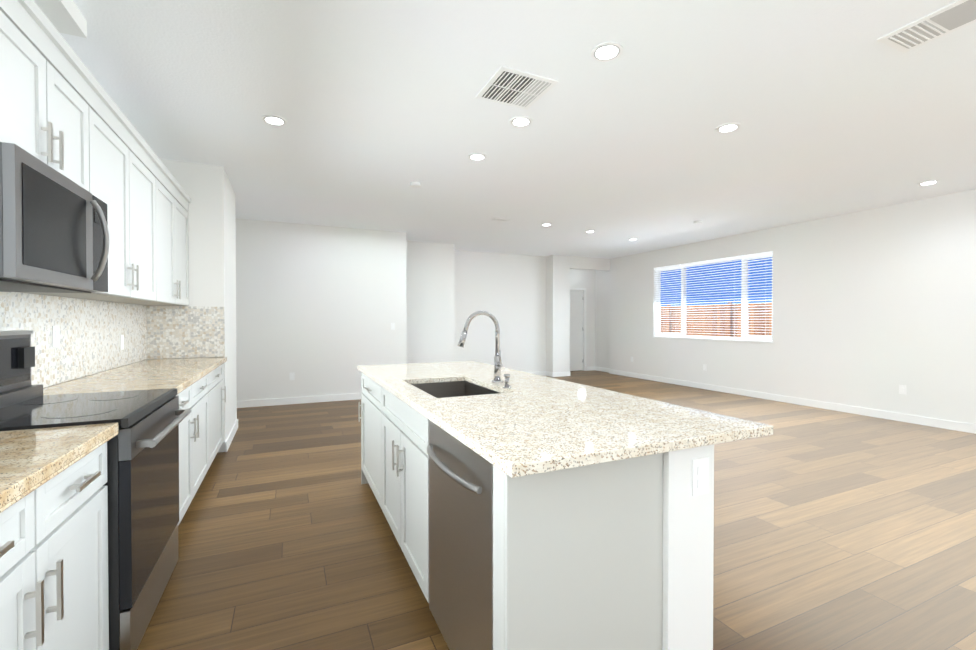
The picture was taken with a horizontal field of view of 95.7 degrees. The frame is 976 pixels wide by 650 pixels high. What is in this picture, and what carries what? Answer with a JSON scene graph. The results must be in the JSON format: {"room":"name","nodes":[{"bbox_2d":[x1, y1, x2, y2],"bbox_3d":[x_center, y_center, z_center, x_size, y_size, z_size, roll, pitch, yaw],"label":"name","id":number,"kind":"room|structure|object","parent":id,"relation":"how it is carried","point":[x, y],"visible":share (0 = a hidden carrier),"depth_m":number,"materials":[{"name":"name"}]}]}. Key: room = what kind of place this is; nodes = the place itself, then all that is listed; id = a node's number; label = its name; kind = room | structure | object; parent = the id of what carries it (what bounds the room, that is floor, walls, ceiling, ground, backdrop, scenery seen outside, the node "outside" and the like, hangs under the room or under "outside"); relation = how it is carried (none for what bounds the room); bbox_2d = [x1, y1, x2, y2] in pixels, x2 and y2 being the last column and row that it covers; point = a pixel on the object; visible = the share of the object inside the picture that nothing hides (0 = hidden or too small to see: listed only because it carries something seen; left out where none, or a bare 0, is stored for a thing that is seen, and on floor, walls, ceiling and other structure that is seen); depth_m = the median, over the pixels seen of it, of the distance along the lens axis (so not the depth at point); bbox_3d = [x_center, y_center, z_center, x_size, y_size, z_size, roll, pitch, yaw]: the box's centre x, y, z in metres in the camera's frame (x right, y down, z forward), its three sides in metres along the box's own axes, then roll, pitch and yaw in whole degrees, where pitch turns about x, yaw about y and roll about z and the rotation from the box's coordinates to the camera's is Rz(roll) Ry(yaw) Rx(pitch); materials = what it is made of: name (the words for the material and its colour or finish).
{"room":"kitchen","nodes":[
{"label":"kitchen","id":0,"kind":"room"},
{"bbox_2d":[17,159,975,452],"bbox_3d":[1.327,-0.147,4.297,8.605,2.740,12.400,0,1,-24],"label":"wall","id":1,"kind":"structure","parent":0,"point":[873,307],"depth_m":6.70,"materials":[{"name":"paint"}]},
{"bbox_2d":[0,0,95,196],"bbox_3d":[-1.839,-0.860,1.622,0.326,0.581,0.806,0,1,-24],"label":"upper cabinet","id":2,"kind":"object","parent":1,"relation":"attached to","point":[61,112],"depth_m":1.67,"materials":[{"name":"grey wood"}]},
{"bbox_2d":[0,142,108,292],"bbox_3d":[-1.779,-0.354,1.661,0.464,0.423,0.786,0,1,-24],"label":"microwave","id":3,"kind":"object","parent":2,"relation":"attached to","point":[54,234],"visible":1,"depth_m":1.57,"materials":[{"name":"silver metal"}]},
{"bbox_2d":[52,326,59,346],"bbox_3d":[-2.363,0.062,2.417,0.010,0.114,0.070,0,1,-24],"label":"outlet","id":4,"kind":"object","parent":1,"relation":"attached to","point":[56,343],"depth_m":2.41,"materials":[{"name":"white plastic"}]},
{"bbox_2d":[20,80,159,303],"bbox_3d":[-2.254,-0.660,2.538,0.326,1.000,1.201,0,1,-24],"label":"upper cabinet","id":5,"kind":"object","parent":1,"relation":"attached to","point":[127,170],"depth_m":2.55,"materials":[{"name":"grey wood"}]},
{"bbox_2d":[0,292,224,387],"bbox_3d":[-1.627,0.094,1.504,0.614,0.481,5.750,0,1,-24],"label":"tile backsplash","id":6,"kind":"structure","parent":1,"relation":"attached to","point":[91,332],"depth_m":3.02,"materials":[{"name":"tile"}]},
{"bbox_2d":[120,335,123,349],"bbox_3d":[-2.801,0.132,3.383,0.009,0.114,0.070,0,1,-24],"label":"outlet","id":7,"kind":"object","parent":1,"relation":"attached to","point":[121,336],"depth_m":3.37,"materials":[{"name":"white plastic"}]},
{"bbox_2d":[135,160,190,305],"bbox_3d":[-2.695,-0.670,3.512,0.326,1.000,1.189,0,1,-24],"label":"upper cabinet","id":8,"kind":"object","parent":1,"relation":"attached to","point":[174,202],"depth_m":3.57,"materials":[{"name":"grey wood"}]},
{"bbox_2d":[225,419,237,451],"bbox_3d":[-2.745,1.168,4.742,0.015,0.100,1.079,0,1,-24],"label":"baseboard","id":9,"kind":"structure","parent":1,"relation":"attached to","point":[231,435],"depth_m":4.60,"materials":[{"name":"white"}]},
{"bbox_2d":[289,372,294,379],"bbox_3d":[-2.969,0.778,6.690,0.070,0.114,0.009,0,1,-24],"label":"outlet","id":10,"kind":"object","parent":1,"relation":"attached to","point":[292,375],"depth_m":6.69,"materials":[{"name":"white plastic"}]},
{"bbox_2d":[237,393,360,407],"bbox_3d":[-2.717,1.147,6.806,2.999,0.100,0.015,0,1,-24],"label":"baseboard","id":11,"kind":"structure","parent":1,"relation":"attached to","point":[354,396],"depth_m":6.72,"materials":[{"name":"white"}]},
{"bbox_2d":[528,371,546,375],"bbox_3d":[0.211,1.118,9.670,2.470,0.100,0.015,0,1,-24],"label":"baseboard","id":12,"kind":"structure","parent":1,"relation":"attached to","point":[543,373],"depth_m":10.12,"materials":[{"name":"white"}]},
{"bbox_2d":[552,372,569,376],"bbox_3d":[1.650,1.115,9.993,0.450,0.100,0.015,0,1,-24],"label":"baseboard","id":13,"kind":"structure","parent":1,"relation":"attached to","point":[554,374],"depth_m":9.98,"materials":[{"name":"white"}]},
{"bbox_2d":[570,288,585,370],"bbox_3d":[2.044,0.114,11.005,0.880,2.080,0.179,0,1,-24],"label":"door","id":14,"kind":"structure","parent":1,"relation":"in","point":[577,329],"depth_m":11.07,"materials":[{"name":"white wood"}]},
{"bbox_2d":[594,366,609,371],"bbox_3d":[2.871,1.105,10.940,0.015,0.100,0.700,0,1,-24],"label":"baseboard","id":15,"kind":"structure","parent":1,"relation":"attached to","point":[603,369],"depth_m":11.01,"materials":[{"name":"white"}]},
{"bbox_2d":[652,255,772,342],"bbox_3d":[4.060,-0.456,8.180,0.147,1.462,2.540,0,1,-24],"label":"window","id":16,"kind":"structure","parent":1,"relation":"in","point":[744,320],"depth_m":8.03,"materials":[{"name":"white plastic"}]},
{"bbox_2d":[654,251,772,340],"bbox_3d":[4.036,-0.467,8.169,0.060,1.433,2.476,0,1,-24],"label":"window blinds","id":17,"kind":"object","parent":16,"relation":"attached to","point":[750,256],"visible":0.94,"depth_m":7.94,"materials":[{"name":"white"}]},
{"bbox_2d":[609,369,975,433],"bbox_3d":[5.199,1.160,5.518,0.015,0.100,11.100,0,1,-24],"label":"baseboard","id":18,"kind":"structure","parent":1,"relation":"attached to","point":[944,424],"depth_m":6.33,"materials":[{"name":"white"}]},
{"bbox_2d":[899,385,905,394],"bbox_3d":[5.193,0.810,5.534,0.009,0.114,0.070,0,1,-24],"label":"outlet","id":19,"kind":"object","parent":1,"relation":"attached to","point":[902,388],"depth_m":5.53,"materials":[{"name":"white plastic"}]},
{"bbox_2d":[60,0,975,258],"bbox_3d":[1.327,-1.557,4.283,8.605,0.080,12.400,0,1,-24],"label":"ceiling","id":20,"kind":"structure","parent":0,"point":[833,107],"depth_m":3.11,"materials":[{"name":"paint"}]},
{"bbox_2d":[34,0,86,37],"bbox_3d":[-1.345,-1.435,0.458,0.274,0.084,3.640,0,1,-24],"label":"wall box","id":21,"kind":"object","parent":20,"relation":"attached to","point":[65,16],"visible":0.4,"depth_m":2.04,"materials":[{"name":"paint"}]},
{"bbox_2d":[261,115,286,125],"bbox_3d":[-1.565,-1.502,3.231,0.165,0.009,0.179,0,1,-24],"label":"recessed light","id":22,"kind":"object","parent":20,"relation":"in","point":[275,120],"depth_m":3.23,"materials":[{"name":"white plastic"}]},
{"bbox_2d":[410,182,420,187],"bbox_3d":[-0.779,-1.506,4.745,0.119,0.031,0.119,0,1,-33],"label":"smoke detector","id":23,"kind":"object","parent":20,"relation":"attached to","point":[415,184],"depth_m":4.72,"materials":[{"name":"white plastic"}]},
{"bbox_2d":[468,153,486,160],"bbox_3d":[-0.097,-1.509,3.952,0.168,0.009,0.178,0,1,-24],"label":"recessed light","id":24,"kind":"object","parent":20,"relation":"in","point":[474,156],"depth_m":3.95,"materials":[{"name":"white plastic"}]},
{"bbox_2d":[491,218,509,221],"bbox_3d":[0.181,-1.533,6.454,0.250,0.012,0.150,0,1,-24],"label":"ceiling vent","id":25,"kind":"object","parent":20,"relation":"in","point":[500,219],"visible":1,"depth_m":6.43,"materials":[{"name":"white metal"}]},
{"bbox_2d":[475,66,558,109],"bbox_3d":[0.175,-1.496,2.811,0.390,0.012,0.390,0,1,-24],"label":"ceiling vent","id":26,"kind":"object","parent":20,"relation":"in","point":[504,85],"visible":1,"depth_m":2.78,"materials":[{"name":"white metal"}]},
{"bbox_2d":[509,116,532,126],"bbox_3d":[0.243,-1.502,3.252,0.172,0.009,0.177,0,1,-24],"label":"recessed light","id":27,"kind":"object","parent":20,"relation":"in","point":[518,121],"depth_m":3.25,"materials":[{"name":"white plastic"}]},
{"bbox_2d":[591,42,622,61],"bbox_3d":[0.648,-1.493,2.407,0.173,0.009,0.176,0,1,-24],"label":"recessed light","id":28,"kind":"object","parent":20,"relation":"in","point":[605,51],"depth_m":2.40,"materials":[{"name":"white plastic"}]},
{"bbox_2d":[716,122,740,132],"bbox_3d":[1.824,-1.503,3.357,0.176,0.009,0.174,0,1,-24],"label":"recessed light","id":29,"kind":"object","parent":20,"relation":"in","point":[728,127],"depth_m":3.35,"materials":[{"name":"white plastic"}]},
{"bbox_2d":[877,0,975,52],"bbox_3d":[2.268,-1.489,2.119,0.270,0.012,0.540,0,1,-24],"label":"ceiling vent","id":30,"kind":"object","parent":20,"relation":"in","point":[946,20],"visible":1,"depth_m":2.20,"materials":[{"name":"white metal"}]},
{"bbox_2d":[917,180,939,185],"bbox_3d":[4.681,-1.516,4.695,0.187,0.009,0.173,0,1,-24],"label":"recessed light","id":31,"kind":"object","parent":20,"relation":"in","point":[931,181],"depth_m":4.69,"materials":[{"name":"white plastic"}]},
{"bbox_2d":[137,370,975,649],"bbox_3d":[1.327,1.253,4.312,8.605,0.060,12.400,0,1,-24],"label":"floor","id":32,"kind":"structure","parent":0,"point":[836,530],"depth_m":2.54,"materials":[{"name":"brown wood"}]},
{"bbox_2d":[0,437,112,649],"bbox_3d":[-1.366,0.816,0.929,0.601,0.884,1.019,0,1,-24],"label":"base cabinet","id":33,"kind":"object","parent":32,"relation":"on","point":[53,542],"depth_m":1.19,"materials":[{"name":"grey wood"}]},
{"bbox_2d":[0,423,118,508],"bbox_3d":[-0.996,0.366,0.145,0.632,0.032,2.747,0,1,-24],"label":"countertop","id":34,"kind":"structure","parent":33,"relation":"on","point":[28,457],"depth_m":1.19,"materials":[{"name":"beige stone"}]},
{"bbox_2d":[0,330,191,649],"bbox_3d":[-1.675,0.637,1.768,0.716,1.222,0.754,0,1,-24],"label":"range","id":35,"kind":"object","parent":32,"relation":"on","point":[142,483],"visible":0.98,"depth_m":1.71,"materials":[{"name":"black metal"}]},
{"bbox_2d":[39,385,195,525],"bbox_3d":[-2.048,0.800,2.434,0.601,0.884,0.749,0,1,-24],"label":"base cabinet","id":36,"kind":"object","parent":32,"relation":"on","point":[187,427],"depth_m":2.74,"materials":[{"name":"grey wood"}]},
{"bbox_2d":[43,357,226,396],"bbox_3d":[-2.341,0.340,3.110,0.632,0.042,2.233,0,1,-24],"label":"countertop","id":37,"kind":"structure","parent":36,"relation":"on","point":[179,373],"depth_m":2.72,"materials":[{"name":"beige stone"}]},
{"bbox_2d":[196,373,211,491],"bbox_3d":[-2.311,0.794,3.013,0.601,0.884,0.775,0,1,-24],"label":"base cabinet","id":38,"kind":"object","parent":32,"relation":"on","point":[204,386],"depth_m":3.27,"materials":[{"name":"grey wood"}]},
{"bbox_2d":[212,365,223,461],"bbox_3d":[-2.618,0.787,3.688,0.601,0.884,0.959,0,1,-24],"label":"base cabinet","id":39,"kind":"object","parent":32,"relation":"on","point":[217,374],"depth_m":3.93,"materials":[{"name":"grey wood"}]},
{"bbox_2d":[358,371,713,649],"bbox_3d":[-0.148,0.800,2.429,0.811,0.884,2.568,0,1,-24],"label":"kitchen island","id":40,"kind":"object","parent":32,"relation":"on","point":[521,510],"depth_m":1.35,"materials":[{"name":"grey wood"}]},
{"bbox_2d":[427,420,492,649],"bbox_3d":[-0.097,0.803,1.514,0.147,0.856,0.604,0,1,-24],"label":"dishwasher","id":41,"kind":"object","parent":40,"relation":"in","point":[460,477],"depth_m":1.45,"materials":[{"name":"silver metal"}]},
{"bbox_2d":[357,363,672,478],"bbox_3d":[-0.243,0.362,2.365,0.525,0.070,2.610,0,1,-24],"label":"island countertop","id":42,"kind":"structure","parent":40,"relation":"on","point":[527,435],"depth_m":1.44,"materials":[{"name":"beige stone"}]},
{"bbox_2d":[411,381,498,397],"bbox_3d":[-0.188,0.466,2.397,0.424,0.216,0.704,0,1,-24],"label":"sink","id":43,"kind":"object","parent":42,"relation":"in","point":[438,389],"depth_m":2.71,"materials":[{"name":"silver metal"}]},
{"bbox_2d":[503,374,510,388],"bbox_3d":[0.099,0.292,2.295,0.044,0.072,0.044,0,1,-24],"label":"soap dispenser","id":44,"kind":"object","parent":42,"relation":"on","point":[506,376],"depth_m":2.28,"materials":[{"name":"silver metal"}]},
{"bbox_2d":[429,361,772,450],"bbox_3d":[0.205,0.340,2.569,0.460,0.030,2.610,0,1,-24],"label":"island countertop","id":45,"kind":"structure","parent":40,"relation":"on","point":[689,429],"depth_m":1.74,"materials":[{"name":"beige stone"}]},
{"bbox_3d":[17.266,1.559,15.444,29.840,0.100,34.000,0,1,-24],"label":"ground","id":46,"kind":"structure","parent":0,"visible":0},
{"bbox_2d":[660,303,771,336],"bbox_3d":[8.207,0.483,12.141,0.120,2.320,27.490,0,1,-24],"label":"fence","id":47,"kind":"object","parent":46,"relation":"on","point":[677,315],"depth_m":14.09,"materials":[{"name":"brown wood"}]}
]}

